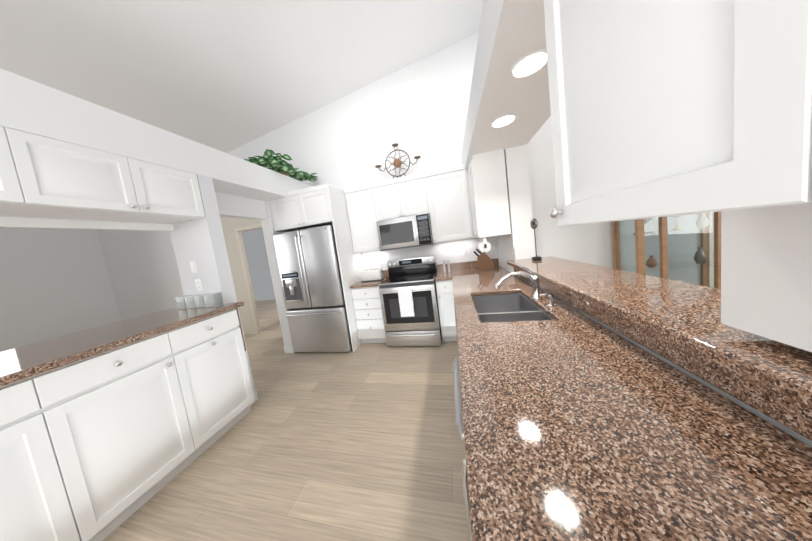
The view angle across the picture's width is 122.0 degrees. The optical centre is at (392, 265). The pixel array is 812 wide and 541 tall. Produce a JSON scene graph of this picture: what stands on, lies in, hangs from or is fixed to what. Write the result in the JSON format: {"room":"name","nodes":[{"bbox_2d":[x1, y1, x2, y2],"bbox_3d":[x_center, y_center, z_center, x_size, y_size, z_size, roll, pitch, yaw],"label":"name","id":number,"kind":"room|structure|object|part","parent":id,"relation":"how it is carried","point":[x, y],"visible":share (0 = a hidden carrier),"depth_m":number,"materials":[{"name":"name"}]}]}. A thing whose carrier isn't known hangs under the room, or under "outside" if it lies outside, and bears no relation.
{"room":"kitchen","nodes":[
{"label":"kitchen","id":0,"kind":"room"},
{"bbox_2d":[0,228,119,351],"bbox_3d":[-7.888,-0.095,2.371,0.120,4.700,6.400,-6,6,15],"label":"wall","id":1,"kind":"structure","parent":0,"point":[55,283],"depth_m":4.70,"materials":[{"name":"white paint"}]},
{"bbox_2d":[0,68,312,200],"bbox_3d":[-2.311,-0.791,0.877,0.490,0.300,6.400,-6,6,15],"label":"soffit","id":2,"kind":"structure","parent":0,"point":[31,106],"depth_m":1.57,"materials":[{"name":"white paint"}]},
{"bbox_2d":[0,126,31,213],"bbox_3d":[-2.286,-0.438,0.785,0.470,0.386,0.906,-6,6,15],"label":"upper cabinet","id":3,"kind":"object","parent":2,"relation":"hanging from","point":[14,195],"depth_m":1.15,"materials":[{"name":"white paint"}]},
{"bbox_2d":[0,129,204,225],"bbox_3d":[-2.066,-0.551,1.658,0.470,0.386,0.907,-6,6,15],"label":"upper cabinet","id":4,"kind":"object","parent":2,"relation":"hanging from","point":[47,183],"depth_m":1.47,"materials":[{"name":"white paint"}]},
{"bbox_2d":[244,149,317,181],"bbox_3d":[-1.553,-1.425,3.316,0.515,0.346,1.129,-6,6,15],"label":"plant","id":5,"kind":"object","parent":2,"relation":"on","point":[277,163],"visible":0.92,"depth_m":3.09,"materials":[{"name":"green plant"}]},
{"bbox_2d":[170,174,256,405],"bbox_3d":[-1.825,0.324,2.248,0.490,2.285,0.142,-6,6,15],"label":"wall","id":6,"kind":"structure","parent":0,"point":[201,242],"depth_m":2.14,"materials":[{"name":"white paint"}]},
{"bbox_3d":[-1.913,0.012,2.161,0.072,0.116,0.009,-6,6,15],"label":"rocker light switch plate","id":7,"kind":"part","parent":6,"relation":"part of","materials":[{"name":"white plastic"}]},
{"bbox_2d":[195,279,202,290],"bbox_3d":[-1.875,0.188,2.174,0.072,0.116,0.008,-6,6,15],"label":"outlet","id":8,"kind":"object","parent":6,"relation":"attached to","point":[198,284],"visible":1,"depth_m":2.17,"materials":[{"name":"white plastic"}]},
{"bbox_2d":[215,192,266,219],"bbox_3d":[-1.998,-0.730,2.755,0.120,0.255,1.010,-6,6,15],"label":"wall","id":9,"kind":"structure","parent":0,"point":[232,206],"depth_m":2.83,"materials":[{"name":"white paint"}]},
{"bbox_2d":[0,0,483,152],"bbox_3d":[-0.615,-2.660,1.665,15.200,1.985,10.000,-6,6,15],"label":"ceiling","id":10,"kind":"structure","parent":0,"point":[226,76],"depth_m":2.52,"materials":[{"name":"white paint"}]},
{"bbox_2d":[261,200,292,345],"bbox_3d":[-1.617,0.156,3.724,0.170,2.285,0.820,-6,6,15],"label":"panel","id":11,"kind":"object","parent":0,"point":[268,229],"depth_m":3.32,"materials":[{"name":"white wood"}]},
{"bbox_2d":[283,346,294,352],"bbox_3d":[-1.478,1.233,3.821,0.184,0.105,0.832,-6,6,15],"label":"baseboard","id":12,"kind":"structure","parent":11,"relation":"attached to","point":[288,349],"depth_m":3.42,"materials":[{"name":"white paint"}]},
{"bbox_2d":[103,299,468,540],"bbox_3d":[-0.081,1.307,2.041,15.000,0.080,10.000,-6,6,15],"label":"floor","id":13,"kind":"structure","parent":0,"point":[363,442],"depth_m":1.58,"materials":[{"name":"brown wood"}]},
{"bbox_2d":[0,374,87,540],"bbox_3d":[-2.068,1.137,0.682,0.610,1.036,1.068,-6,6,15],"label":"base cabinet","id":14,"kind":"object","parent":13,"relation":"on","point":[38,502],"depth_m":1.05,"materials":[{"name":"white paint"}]},
{"bbox_2d":[0,301,245,386],"bbox_3d":[-2.370,0.904,0.125,0.905,0.482,4.505,-6,6,15],"label":"countertop","id":15,"kind":"structure","parent":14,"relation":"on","point":[23,362],"depth_m":1.43,"materials":[{"name":"brown stone"}]},
{"bbox_2d":[175,292,222,308],"bbox_3d":[-1.850,0.337,2.147,0.482,0.119,0.078,-6,6,15],"label":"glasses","id":16,"kind":"object","parent":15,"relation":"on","point":[200,300],"visible":1,"depth_m":2.10,"materials":[{"name":"white"}]},
{"bbox_2d":[40,330,199,540],"bbox_3d":[-1.874,1.038,1.453,0.610,1.036,0.534,-6,6,15],"label":"base cabinet","id":17,"kind":"object","parent":13,"relation":"on","point":[101,446],"depth_m":1.33,"materials":[{"name":"white paint"}]},
{"bbox_2d":[172,309,254,454],"bbox_3d":[-1.745,0.972,1.966,0.610,1.036,0.534,-6,6,15],"label":"base cabinet","id":18,"kind":"object","parent":13,"relation":"on","point":[214,369],"depth_m":1.85,"materials":[{"name":"white paint"}]},
{"bbox_2d":[273,225,351,351],"bbox_3d":[-1.069,0.346,3.535,0.930,1.800,0.904,-6,6,15],"label":"fridge","id":19,"kind":"object","parent":13,"relation":"on","point":[310,278],"visible":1,"depth_m":3.15,"materials":[{"name":"grey metal"}]},
{"bbox_2d":[327,187,363,351],"bbox_3d":[-0.610,0.045,3.465,0.022,2.285,0.798,-6,6,15],"label":"panel","id":20,"kind":"object","parent":13,"relation":"on","point":[350,264],"visible":0.57,"depth_m":3.24,"materials":[{"name":"white paint"}]},
{"bbox_2d":[351,286,385,342],"bbox_3d":[-0.269,0.706,3.547,0.447,0.875,0.639,-6,6,15],"label":"drawers","id":21,"kind":"object","parent":13,"relation":"on","point":[368,314],"visible":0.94,"depth_m":3.27,"materials":[{"name":"white paint"}]},
{"bbox_2d":[350,270,388,288],"bbox_3d":[-0.336,0.201,3.501,0.449,0.143,0.635,-6,6,15],"label":"countertop","id":22,"kind":"structure","parent":21,"relation":"on","point":[359,284],"depth_m":3.29,"materials":[{"name":"brown stone"}]},
{"bbox_2d":[360,268,383,281],"bbox_3d":[-0.312,0.145,3.490,0.340,0.170,0.165,-6,6,15],"label":"toaster","id":23,"kind":"object","parent":22,"relation":"on","point":[372,275],"visible":1,"depth_m":3.42,"materials":[{"name":"white plastic"}]},
{"bbox_2d":[378,255,441,345],"bbox_3d":[0.279,0.504,3.295,0.760,1.175,0.753,-6,6,15],"label":"range","id":24,"kind":"object","parent":13,"relation":"on","point":[409,301],"visible":1,"depth_m":3.04,"materials":[{"name":"grey metal"}]},
{"bbox_2d":[435,280,456,341],"bbox_3d":[0.832,0.584,3.270,0.280,0.876,0.608,-6,6,15],"label":"base cabinet","id":25,"kind":"object","parent":13,"relation":"on","point":[445,295],"depth_m":2.99,"materials":[{"name":"white paint"}]},
{"bbox_2d":[453,357,464,440],"bbox_3d":[0.647,0.830,0.972,0.674,0.868,0.587,-6,6,15],"label":"dishwasher","id":26,"kind":"object","parent":13,"relation":"on","point":[458,412],"visible":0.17,"depth_m":0.93,"materials":[{"name":"grey"}]},
{"bbox_2d":[461,459,471,540],"bbox_3d":[0.504,0.905,0.387,0.666,0.868,0.612,-6,6,15],"label":"wine cooler","id":27,"kind":"object","parent":13,"relation":"on","point":[465,486],"visible":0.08,"depth_m":0.71,"materials":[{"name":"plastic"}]},
{"bbox_2d":[472,293,542,312],"bbox_3d":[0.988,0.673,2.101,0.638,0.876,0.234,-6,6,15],"label":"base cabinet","id":28,"kind":"object","parent":13,"relation":"on","point":[517,293],"depth_m":1.81,"materials":[{"name":"white paint"}]},
{"bbox_2d":[435,258,811,540],"bbox_3d":[0.371,0.498,0.367,0.901,0.330,6.398,-6,6,15],"label":"countertop","id":29,"kind":"structure","parent":28,"relation":"on","point":[578,426],"depth_m":0.51,"materials":[{"name":"brown stone"}]},
{"bbox_2d":[473,249,493,269],"bbox_3d":[1.253,-0.095,3.101,0.249,0.301,0.100,-5,6,25],"label":"knife block","id":30,"kind":"object","parent":29,"relation":"on","point":[485,261],"visible":0.98,"depth_m":3.06,"materials":[{"name":"brown wood"}]},
{"bbox_2d":[495,266,541,298],"bbox_3d":[0.899,0.124,1.621,0.297,0.239,0.060,-6,6,15],"label":"faucet","id":31,"kind":"object","parent":29,"relation":"on","point":[534,278],"visible":0.94,"depth_m":1.59,"materials":[{"name":"silver metal"}]},
{"bbox_2d":[539,293,554,306],"bbox_3d":[0.967,0.213,1.407,0.081,0.084,0.040,-6,6,15],"label":"soap dispenser","id":32,"kind":"object","parent":29,"relation":"on","point":[550,304],"visible":1,"depth_m":1.40,"materials":[{"name":"silver metal"}]},
{"bbox_2d":[612,212,720,288],"bbox_3d":[2.806,-0.138,2.244,0.790,1.966,0.361,-6,6,15],"label":"curio","id":33,"kind":"object","parent":13,"relation":"on","point":[676,248],"visible":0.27,"depth_m":2.32,"materials":[{"name":"brown wood"}]},
{"bbox_2d":[97,31,499,333],"bbox_3d":[-2.769,-0.973,4.357,9.130,4.700,0.120,-6,6,15],"label":"wall","id":34,"kind":"structure","parent":0,"point":[345,142],"depth_m":3.63,"materials":[{"name":"white paint"}]},
{"bbox_2d":[235,223,261,333],"bbox_3d":[-2.530,0.279,4.448,0.820,2.150,0.139,-6,6,15],"label":"door frame","id":35,"kind":"structure","parent":34,"relation":"attached to","point":[238,229],"depth_m":4.45,"materials":[{"name":"beige wood"}]},
{"bbox_2d":[270,184,343,231],"bbox_3d":[-1.204,-0.843,3.495,0.946,0.500,0.809,-6,6,15],"label":"upper cabinet","id":36,"kind":"object","parent":34,"relation":"attached to","point":[305,208],"visible":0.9,"depth_m":3.13,"materials":[{"name":"white paint"}]},
{"bbox_2d":[344,184,379,252],"bbox_3d":[-0.418,-0.719,3.563,0.454,0.982,0.328,-6,6,15],"label":"upper cabinet","id":37,"kind":"object","parent":34,"relation":"attached to","point":[361,205],"depth_m":3.40,"materials":[{"name":"white paint"}]},
{"bbox_2d":[372,173,431,221],"bbox_3d":[0.146,-0.991,3.386,0.777,0.560,0.328,-6,6,15],"label":"upper cabinet","id":38,"kind":"object","parent":34,"relation":"attached to","point":[406,196],"depth_m":3.22,"materials":[{"name":"white paint"}]},
{"bbox_2d":[375,136,420,178],"bbox_3d":[0.066,-1.575,3.332,0.696,0.623,0.174,-6,6,15],"label":"candle holder","id":39,"kind":"object","parent":38,"relation":"on","point":[397,163],"visible":0.98,"depth_m":3.31,"materials":[{"name":"brown metal"}]},
{"bbox_2d":[376,213,433,250],"bbox_3d":[0.197,-0.488,3.372,0.769,0.436,0.455,-6,6,15],"label":"microwave","id":40,"kind":"object","parent":38,"relation":"attached to","point":[406,232],"visible":1,"depth_m":3.19,"materials":[{"name":"grey metal"}]},
{"bbox_2d":[424,164,473,242],"bbox_3d":[0.813,-0.853,3.235,0.553,0.982,0.328,-6,6,15],"label":"upper cabinet","id":41,"kind":"object","parent":34,"relation":"attached to","point":[441,197],"depth_m":3.08,"materials":[{"name":"white paint"}]},
{"bbox_2d":[464,247,468,254],"bbox_3d":[1.123,-0.226,3.405,0.072,0.116,0.008,-6,6,15],"label":"outlet","id":42,"kind":"object","parent":34,"relation":"attached to","point":[466,250],"visible":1,"depth_m":3.40,"materials":[{"name":"white plastic"}]},
{"bbox_2d":[461,0,550,173],"bbox_3d":[0.529,-1.102,0.122,0.600,0.300,6.400,-6,6,15],"label":"soffit","id":43,"kind":"structure","parent":0,"point":[511,33],"depth_m":1.38,"materials":[{"name":"white paint"}]},
{"bbox_2d":[490,114,516,127],"bbox_3d":[0.885,-1.151,1.793,0.190,0.008,0.190,-6,6,15],"label":"recessed light","id":44,"kind":"object","parent":43,"relation":"attached to","point":[503,120],"visible":1,"depth_m":1.78,"materials":[{"name":"white plastic"}]},
{"bbox_2d":[510,49,547,78],"bbox_3d":[0.737,-1.075,1.206,0.190,0.008,0.190,-6,6,15],"label":"recessed light","id":45,"kind":"object","parent":43,"relation":"attached to","point":[531,63],"visible":0.85,"depth_m":1.20,"materials":[{"name":"white plastic"}]},
{"bbox_2d":[527,116,713,287],"bbox_3d":[4.318,-1.700,1.960,5.870,4.700,0.120,-6,6,15],"label":"wall","id":46,"kind":"structure","parent":0,"point":[589,243],"depth_m":2.62,"materials":[{"name":"white paint"}]},
{"bbox_2d":[498,144,811,446],"bbox_3d":[0.728,-1.038,0.080,0.210,4.700,6.400,-6,6,15],"label":"wall","id":47,"kind":"structure","parent":0,"point":[766,272],"depth_m":0.53,"materials":[{"name":"white paint"}]},
{"bbox_2d":[468,148,510,237],"bbox_3d":[1.132,-0.814,2.728,0.369,0.915,0.495,-6,6,15],"label":"upper cabinet","id":48,"kind":"object","parent":47,"relation":"attached to","point":[487,180],"visible":1,"depth_m":2.49,"materials":[{"name":"white paint"}]},
{"bbox_2d":[477,237,490,251],"bbox_3d":[1.101,-0.260,2.731,0.126,0.170,0.320,-6,6,15],"label":"paper towel holder","id":49,"kind":"object","parent":48,"relation":"attached to","point":[483,245],"visible":0.9,"depth_m":2.60,"materials":[{"name":"white paper"}]},
{"bbox_2d":[544,0,763,225],"bbox_3d":[0.551,-0.535,0.367,0.338,0.870,0.500,-6,6,15],"label":"upper cabinet","id":50,"kind":"object","parent":47,"relation":"attached to","point":[662,108],"depth_m":0.35,"materials":[{"name":"white paint"}]},
{"bbox_2d":[507,256,811,440],"bbox_3d":[0.842,0.344,-0.187,0.445,0.156,5.598,-6,6,15],"label":"bar","id":51,"kind":"object","parent":47,"relation":"on","point":[678,323],"visible":0.73,"depth_m":0.70,"materials":[{"name":"brown stone"}]},
{"bbox_2d":[530,218,541,259],"bbox_3d":[1.458,-0.270,2.297,0.070,0.424,0.070,-6,6,15],"label":"sculpture","id":52,"kind":"object","parent":51,"relation":"on","point":[534,223],"visible":1,"depth_m":2.28,"materials":[{"name":"black metal"}]},
{"bbox_2d":[760,0,811,207],"bbox_3d":[0.369,-0.442,-0.356,0.338,0.870,1.001,-6,6,15],"label":"upper cabinet","id":53,"kind":"object","parent":47,"relation":"attached to","point":[787,23],"depth_m":0.21,"materials":[{"name":"white paint"}]}
]}

